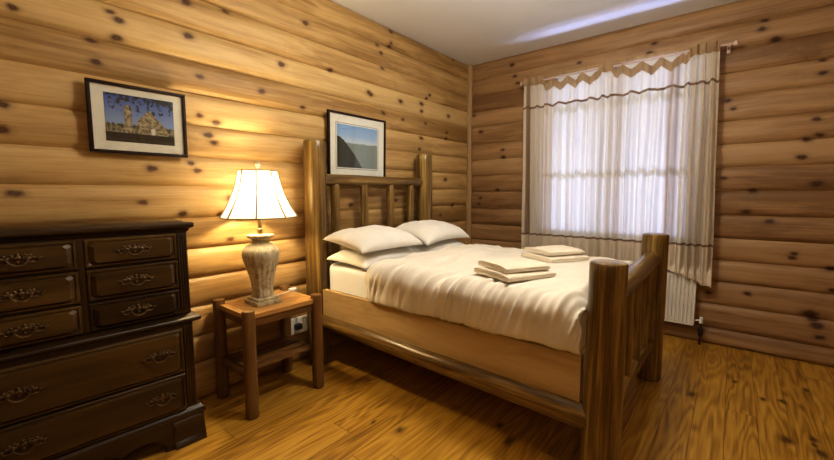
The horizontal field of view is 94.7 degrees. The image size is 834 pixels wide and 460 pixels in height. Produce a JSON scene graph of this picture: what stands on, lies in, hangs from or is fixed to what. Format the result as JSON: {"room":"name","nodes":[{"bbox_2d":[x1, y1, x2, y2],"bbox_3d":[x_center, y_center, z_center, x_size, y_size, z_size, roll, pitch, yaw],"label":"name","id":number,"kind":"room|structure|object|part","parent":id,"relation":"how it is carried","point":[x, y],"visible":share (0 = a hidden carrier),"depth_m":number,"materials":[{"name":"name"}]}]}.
{"room":"cabin bedroom","nodes":[
{"label":"cabin bedroom","id":0,"kind":"room"},
{"bbox_2d":[0,0,467,397],"bbox_3d":[-0.953,-0.357,2.660,0.026,2.700,5.000,4,7,39],"label":"wall","id":1,"kind":"structure","parent":0,"point":[258,79],"depth_m":2.34,"materials":[{"name":"brown wood"}]},
{"bbox_2d":[84,77,187,157],"bbox_3d":[-1.427,-0.561,1.984,0.022,0.343,0.426,6,8,39],"label":"picture","id":2,"kind":"object","parent":1,"relation":"attached to","point":[121,118],"visible":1,"depth_m":1.96},
{"bbox_2d":[103,91,174,145],"bbox_3d":[-1.425,-0.566,1.986,0.002,0.233,0.300,6,8,39],"label":"print","id":3,"kind":"object","parent":2,"relation":"attached to","point":[133,119],"depth_m":1.98},
{"bbox_2d":[291,314,307,334],"bbox_3d":[-0.855,0.693,2.785,0.063,0.115,0.170,4,7,39],"label":"wall socket","id":4,"kind":"object","parent":1,"relation":"attached to","point":[301,326],"visible":0.82,"depth_m":2.78,"materials":[{"name":"white plastic"}]},
{"bbox_2d":[327,109,385,176],"bbox_3d":[-0.477,-0.674,3.133,0.022,0.506,0.616,6,8,39],"label":"picture","id":5,"kind":"object","parent":1,"relation":"attached to","point":[356,144],"visible":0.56,"depth_m":3.10},
{"bbox_2d":[337,123,376,168],"bbox_3d":[-0.479,-0.671,3.131,0.002,0.331,0.433,6,8,39],"label":"print","id":6,"kind":"object","parent":5,"relation":"attached to","point":[356,146],"depth_m":3.11},
{"bbox_2d":[466,64,472,244],"bbox_3d":[0.610,-0.538,4.508,0.045,2.700,0.045,4,7,39],"label":"trim","id":7,"kind":"structure","parent":1,"relation":"attached to","point":[470,66],"depth_m":4.46,"materials":[{"name":"brown wood"}]},
{"bbox_2d":[104,334,833,459],"bbox_3d":[0.583,1.137,1.512,4.110,0.060,5.060,4,7,39],"label":"floor","id":8,"kind":"structure","parent":0,"point":[709,401],"depth_m":2.14,"materials":[{"name":"brown wood"}]},
{"bbox_2d":[0,219,206,459],"bbox_3d":[-1.479,0.534,1.713,0.343,1.108,0.868,5,7,42],"label":"dresser","id":9,"kind":"object","parent":8,"relation":"on","point":[97,359],"visible":1,"depth_m":1.63,"materials":[{"name":"brown wood"}]},
{"bbox_3d":[-1.499,0.108,1.442,0.020,0.042,0.136,5,7,42],"label":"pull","id":10,"kind":"part","parent":9,"relation":"part of","materials":[{"name":"gold metal"}]},
{"bbox_3d":[-1.511,0.621,1.457,0.020,0.044,0.143,5,7,42],"label":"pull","id":11,"kind":"part","parent":9,"relation":"part of","materials":[{"name":"gold metal"}]},
{"bbox_3d":[-1.498,0.244,1.455,0.020,0.042,0.136,5,7,42],"label":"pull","id":12,"kind":"part","parent":9,"relation":"part of","materials":[{"name":"gold metal"}]},
{"bbox_3d":[-1.511,0.829,1.477,0.020,0.044,0.143,5,7,42],"label":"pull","id":13,"kind":"part","parent":9,"relation":"part of","materials":[{"name":"gold metal"}]},
{"bbox_3d":[-1.498,0.381,1.468,0.020,0.042,0.136,5,7,42],"label":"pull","id":14,"kind":"part","parent":9,"relation":"part of","materials":[{"name":"gold metal"}]},
{"bbox_3d":[-1.517,0.115,1.459,0.030,0.120,0.338,5,7,42],"label":"drawer","id":15,"kind":"part","parent":9,"relation":"part of","materials":[{"name":"brown wood"}]},
{"bbox_3d":[-1.517,0.251,1.472,0.030,0.133,0.338,5,7,42],"label":"drawer","id":16,"kind":"part","parent":9,"relation":"part of","materials":[{"name":"brown wood"}]},
{"bbox_3d":[-1.516,0.387,1.485,0.030,0.121,0.338,5,7,42],"label":"drawer","id":17,"kind":"part","parent":9,"relation":"part of","materials":[{"name":"brown wood"}]},
{"bbox_3d":[-1.384,0.614,1.632,0.030,0.215,0.700,5,7,42],"label":"drawer","id":18,"kind":"part","parent":9,"relation":"part of","materials":[{"name":"brown wood"}]},
{"bbox_3d":[-1.383,0.822,1.652,0.030,0.183,0.700,5,7,42],"label":"drawer","id":19,"kind":"part","parent":9,"relation":"part of","materials":[{"name":"brown wood"}]},
{"bbox_3d":[-1.491,0.453,1.716,0.311,0.045,0.868,5,7,42],"label":"waist moulding","id":20,"kind":"part","parent":9,"relation":"part of","materials":[{"name":"brown wood"}]},
{"bbox_3d":[-1.490,0.926,1.761,0.311,0.040,0.868,5,7,42],"label":"moulding","id":21,"kind":"part","parent":9,"relation":"part of","materials":[{"name":"brown wood"}]},
{"bbox_3d":[-1.272,0.089,1.724,0.030,0.120,0.338,5,7,42],"label":"drawer","id":22,"kind":"part","parent":9,"relation":"part of","materials":[{"name":"brown wood"}]},
{"bbox_3d":[-1.272,0.225,1.737,0.030,0.133,0.338,5,7,42],"label":"drawer","id":23,"kind":"part","parent":9,"relation":"part of","materials":[{"name":"brown wood"}]},
{"bbox_3d":[-1.254,0.083,1.707,0.020,0.042,0.136,5,7,42],"label":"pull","id":24,"kind":"part","parent":9,"relation":"part of","materials":[{"name":"gold metal"}]},
{"bbox_3d":[-1.271,0.361,1.750,0.030,0.121,0.338,5,7,42],"label":"drawer","id":25,"kind":"part","parent":9,"relation":"part of","materials":[{"name":"brown wood"}]},
{"bbox_3d":[-1.253,0.218,1.720,0.020,0.042,0.136,5,7,42],"label":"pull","id":26,"kind":"part","parent":9,"relation":"part of","materials":[{"name":"gold metal"}]},
{"bbox_3d":[-1.253,0.355,1.733,0.020,0.042,0.136,5,7,42],"label":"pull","id":27,"kind":"part","parent":9,"relation":"part of","materials":[{"name":"gold metal"}]},
{"bbox_3d":[-1.200,0.588,1.794,0.020,0.044,0.143,5,7,42],"label":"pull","id":28,"kind":"part","parent":9,"relation":"part of","materials":[{"name":"gold metal"}]},
{"bbox_3d":[-1.199,0.796,1.814,0.020,0.044,0.143,5,7,42],"label":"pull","id":29,"kind":"part","parent":9,"relation":"part of","materials":[{"name":"gold metal"}]},
{"bbox_2d":[212,285,323,419],"bbox_3d":[-0.918,0.716,2.406,0.432,0.612,0.516,4,7,39],"label":"nightstand","id":30,"kind":"object","parent":8,"relation":"on","point":[253,357],"visible":0.99,"depth_m":2.32,"materials":[{"name":"brown wood"}]},
{"bbox_3d":[-1.197,0.722,2.349,0.072,0.612,0.072,4,7,39],"label":"leg","id":31,"kind":"part","parent":30,"relation":"part of","materials":[{"name":"brown wood"}]},
{"bbox_3d":[-0.920,0.743,2.122,0.072,0.612,0.072,4,7,39],"label":"leg","id":32,"kind":"part","parent":30,"relation":"part of","materials":[{"name":"brown wood"}]},
{"bbox_2d":[219,161,297,322],"bbox_3d":[-0.890,0.148,2.368,0.444,1.122,0.585,4,7,39],"label":"table lamp","id":33,"kind":"object","parent":30,"relation":"on","point":[258,194],"visible":1,"depth_m":2.22,"materials":[{"name":"stone"}]},
{"bbox_3d":[-0.939,-0.348,2.265,0.209,0.008,0.209,-5,7,-40],"label":"shade trim","id":34,"kind":"part","parent":33,"relation":"part of","materials":[{"name":"beige fabric"}]},
{"bbox_3d":[-0.939,-0.212,2.278,0.417,0.272,0.417,4,7,39],"label":"lamp shade","id":35,"kind":"part","parent":33,"relation":"part of","materials":[{"name":"fabric"}]},
{"bbox_3d":[-0.938,-0.077,2.291,0.411,0.008,0.411,-5,7,-39],"label":"shade trim","id":36,"kind":"part","parent":33,"relation":"part of","materials":[{"name":"beige fabric"}]},
{"bbox_3d":[-0.938,-0.161,2.283,0.040,0.372,0.040,4,7,39],"label":"stem","id":37,"kind":"part","parent":33,"relation":"part of","materials":[{"name":"gold metal"}]},
{"bbox_3d":[-0.916,0.689,2.690,0.072,0.612,0.072,4,7,39],"label":"leg","id":38,"kind":"part","parent":30,"relation":"part of","materials":[{"name":"brown wood"}]},
{"bbox_3d":[-0.638,0.710,2.462,0.072,0.612,0.072,4,7,39],"label":"leg","id":39,"kind":"part","parent":30,"relation":"part of","materials":[{"name":"brown wood"}]},
{"bbox_2d":[303,139,669,459],"bbox_3d":[0.415,0.186,2.657,2.107,1.615,1.440,4,7,39],"label":"bed","id":40,"kind":"object","parent":8,"relation":"on","point":[626,304],"visible":0.7,"depth_m":2.05,"materials":[{"name":"brown wood"}]},
{"bbox_3d":[-0.725,0.175,2.782,0.166,1.615,0.166,4,7,39],"label":"post","id":41,"kind":"part","parent":40,"relation":"part of","materials":[{"name":"brown wood"}]},
{"bbox_3d":[-0.328,-0.406,3.212,0.089,0.089,1.130,4,7,39],"label":"headboard rail","id":42,"kind":"part","parent":40,"relation":"part of","materials":[{"name":"brown wood"}]},
{"bbox_3d":[0.070,0.084,3.744,0.161,1.610,0.158,4,7,39],"label":"post","id":43,"kind":"part","parent":40,"relation":"part of","materials":[{"name":"brown wood"}]},
{"bbox_3d":[0.032,0.729,2.204,1.846,0.140,0.119,4,7,39],"label":"rail","id":44,"kind":"part","parent":40,"relation":"part of","materials":[{"name":"brown wood"}]},
{"bbox_2d":[330,262,586,349],"bbox_3d":[0.402,0.378,2.697,1.716,0.276,1.222,4,7,39],"label":"mattress","id":45,"kind":"object","parent":40,"relation":"on","point":[346,278],"visible":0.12,"depth_m":2.61,"materials":[{"name":"white fabric"}]},
{"bbox_2d":[327,247,415,269],"bbox_3d":[-0.294,0.162,2.797,0.412,0.114,0.628,4,7,39],"label":"pillow","id":46,"kind":"object","parent":45,"relation":"on","point":[347,255],"visible":0.6,"depth_m":2.61,"materials":[{"name":"fabric"}]},
{"bbox_2d":[322,225,422,253],"bbox_3d":[-0.304,0.043,2.768,0.444,0.147,0.622,4,7,39],"label":"pillow","id":47,"kind":"object","parent":46,"relation":"on","point":[371,238],"visible":1,"depth_m":2.62,"materials":[{"name":"fabric"}]},
{"bbox_2d":[405,239,464,251],"bbox_3d":[0.116,0.114,3.293,0.412,0.113,0.628,4,7,39],"label":"pillow","id":48,"kind":"object","parent":45,"relation":"on","point":[449,242],"visible":0.33,"depth_m":3.08,"materials":[{"name":"fabric"}]},
{"bbox_2d":[396,220,469,245],"bbox_3d":[0.112,0.003,3.279,0.438,0.165,0.648,4,7,39],"label":"pillow","id":49,"kind":"object","parent":48,"relation":"on","point":[429,232],"visible":0.85,"depth_m":3.11,"materials":[{"name":"fabric"}]},
{"bbox_2d":[364,244,631,355],"bbox_3d":[0.595,0.308,2.511,1.334,0.290,1.403,4,7,39],"label":"duvet","id":50,"kind":"object","parent":45,"relation":"on","point":[443,283],"visible":0.68,"depth_m":1.96,"materials":[{"name":"beige fabric"}]},
{"bbox_2d":[474,267,555,281],"bbox_3d":[0.513,0.216,2.033,0.315,0.035,0.283,-3,6,-25],"label":"folded towel","id":51,"kind":"object","parent":50,"relation":"on","point":[527,275],"visible":0.6,"depth_m":1.93,"materials":[{"name":"beige fabric"}]},
{"bbox_2d":[478,258,549,272],"bbox_3d":[0.512,0.179,2.043,0.279,0.033,0.252,-2,6,-22],"label":"folded towel","id":52,"kind":"object","parent":51,"relation":"on","point":[512,265],"visible":1,"depth_m":1.97,"materials":[{"name":"beige fabric"}]},
{"bbox_2d":[521,253,589,262],"bbox_3d":[0.913,0.167,2.539,0.334,0.033,0.282,-2,6,-23],"label":"folded towel","id":53,"kind":"object","parent":50,"relation":"on","point":[572,257],"visible":0.62,"depth_m":2.43,"materials":[{"name":"beige fabric"}]},
{"bbox_2d":[524,245,584,255],"bbox_3d":[0.911,0.129,2.549,0.295,0.031,0.254,-2,6,-20],"label":"folded towel","id":54,"kind":"object","parent":53,"relation":"on","point":[552,250],"visible":1,"depth_m":2.47,"materials":[{"name":"beige fabric"}]},
{"bbox_3d":[0.771,0.611,1.590,0.156,0.972,0.156,4,7,39],"label":"post","id":55,"kind":"part","parent":40,"relation":"part of","materials":[{"name":"brown wood"}]},
{"bbox_3d":[1.158,0.779,2.111,0.090,0.100,1.146,4,7,39],"label":"footboard rail","id":56,"kind":"part","parent":40,"relation":"part of","materials":[{"name":"brown wood"}]},
{"bbox_3d":[1.157,0.248,2.059,0.105,0.127,1.147,4,7,39],"label":"footboard rail","id":57,"kind":"part","parent":40,"relation":"part of","materials":[{"name":"brown wood"}]},
{"bbox_3d":[1.567,0.511,2.570,0.158,0.980,0.159,4,7,39],"label":"post","id":58,"kind":"part","parent":40,"relation":"part of","materials":[{"name":"brown wood"}]},
{"bbox_2d":[330,0,739,65],"bbox_3d":[0.578,-1.610,1.247,4.110,0.060,5.060,4,7,39],"label":"ceiling","id":59,"kind":"structure","parent":0,"point":[474,32],"depth_m":3.22,"materials":[{"name":"paint"}]},
{"bbox_2d":[471,0,833,366],"bbox_3d":[2.137,-0.424,3.296,4.050,2.700,0.026,4,7,39],"label":"wall","id":60,"kind":"structure","parent":0,"point":[771,292],"depth_m":2.94,"materials":[{"name":"brown wood"}]},
{"bbox_2d":[547,44,695,82],"bbox_3d":[1.831,-0.703,3.592,1.230,1.660,0.160,4,7,39],"label":"valance","id":61,"kind":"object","parent":60,"relation":"in","point":[686,48],"depth_m":3.41,"materials":[{"name":"fabric"}]},
{"bbox_3d":[1.617,-0.722,3.792,0.575,1.590,0.040,4,7,39],"label":"sash","id":62,"kind":"part","parent":61,"relation":"part of","materials":[{"name":"fabric"}]},
{"bbox_3d":[2.069,-0.687,3.422,0.575,1.590,0.040,4,7,39],"label":"sash","id":63,"kind":"part","parent":61,"relation":"part of","materials":[{"name":"fabric"}]},
{"bbox_2d":[520,40,737,85],"bbox_3d":[1.746,-1.437,3.423,1.715,0.070,0.122,4,7,39],"label":"curtain rod","id":64,"kind":"object","parent":60,"relation":"attached to","point":[735,43],"visible":0.75,"depth_m":3.22,"materials":[{"name":"white metal"}]},
{"bbox_2d":[521,63,606,256],"bbox_3d":[1.400,-0.605,3.720,0.814,1.788,0.102,4,7,39],"label":"curtain","id":65,"kind":"object","parent":64,"relation":"hanging from","point":[565,121],"visible":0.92,"depth_m":3.69,"materials":[{"name":"white fabric"}]},
{"bbox_3d":[1.406,0.058,3.779,0.795,0.018,0.096,4,7,39],"label":"hem trim","id":66,"kind":"part","parent":65,"relation":"part of","materials":[{"name":"brown fabric"}]},
{"bbox_3d":[1.392,-1.211,3.664,0.795,0.038,0.049,4,7,39],"label":"valance trim","id":67,"kind":"part","parent":65,"relation":"part of","materials":[{"name":"fabric"}]},
{"bbox_2d":[602,40,720,287],"bbox_3d":[2.010,-0.507,3.225,0.835,1.890,0.120,4,7,39],"label":"curtain","id":68,"kind":"object","parent":64,"relation":"hanging from","point":[662,117],"visible":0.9,"depth_m":3.18,"materials":[{"name":"white fabric"}]},
{"bbox_3d":[2.014,0.105,3.279,0.813,0.018,0.117,4,7,39],"label":"hem trim","id":69,"kind":"part","parent":68,"relation":"part of","materials":[{"name":"brown fabric"}]},
{"bbox_3d":[1.992,-1.165,3.169,0.788,0.038,0.062,4,7,39],"label":"valance trim","id":70,"kind":"part","parent":68,"relation":"part of","materials":[{"name":"brown fabric"}]},
{"bbox_2d":[664,271,702,344],"bbox_3d":[1.817,0.615,3.558,1.357,0.583,0.067,4,7,39],"label":"radiator","id":71,"kind":"object","parent":60,"relation":"attached to","point":[680,290],"visible":0.24,"depth_m":3.20,"materials":[{"name":"metal"}]},
{"bbox_3d":[1.779,0.544,3.555,1.285,0.416,0.022,4,7,39],"label":"panel","id":72,"kind":"part","parent":71,"relation":"part of","materials":[{"name":"metal"}]}
]}

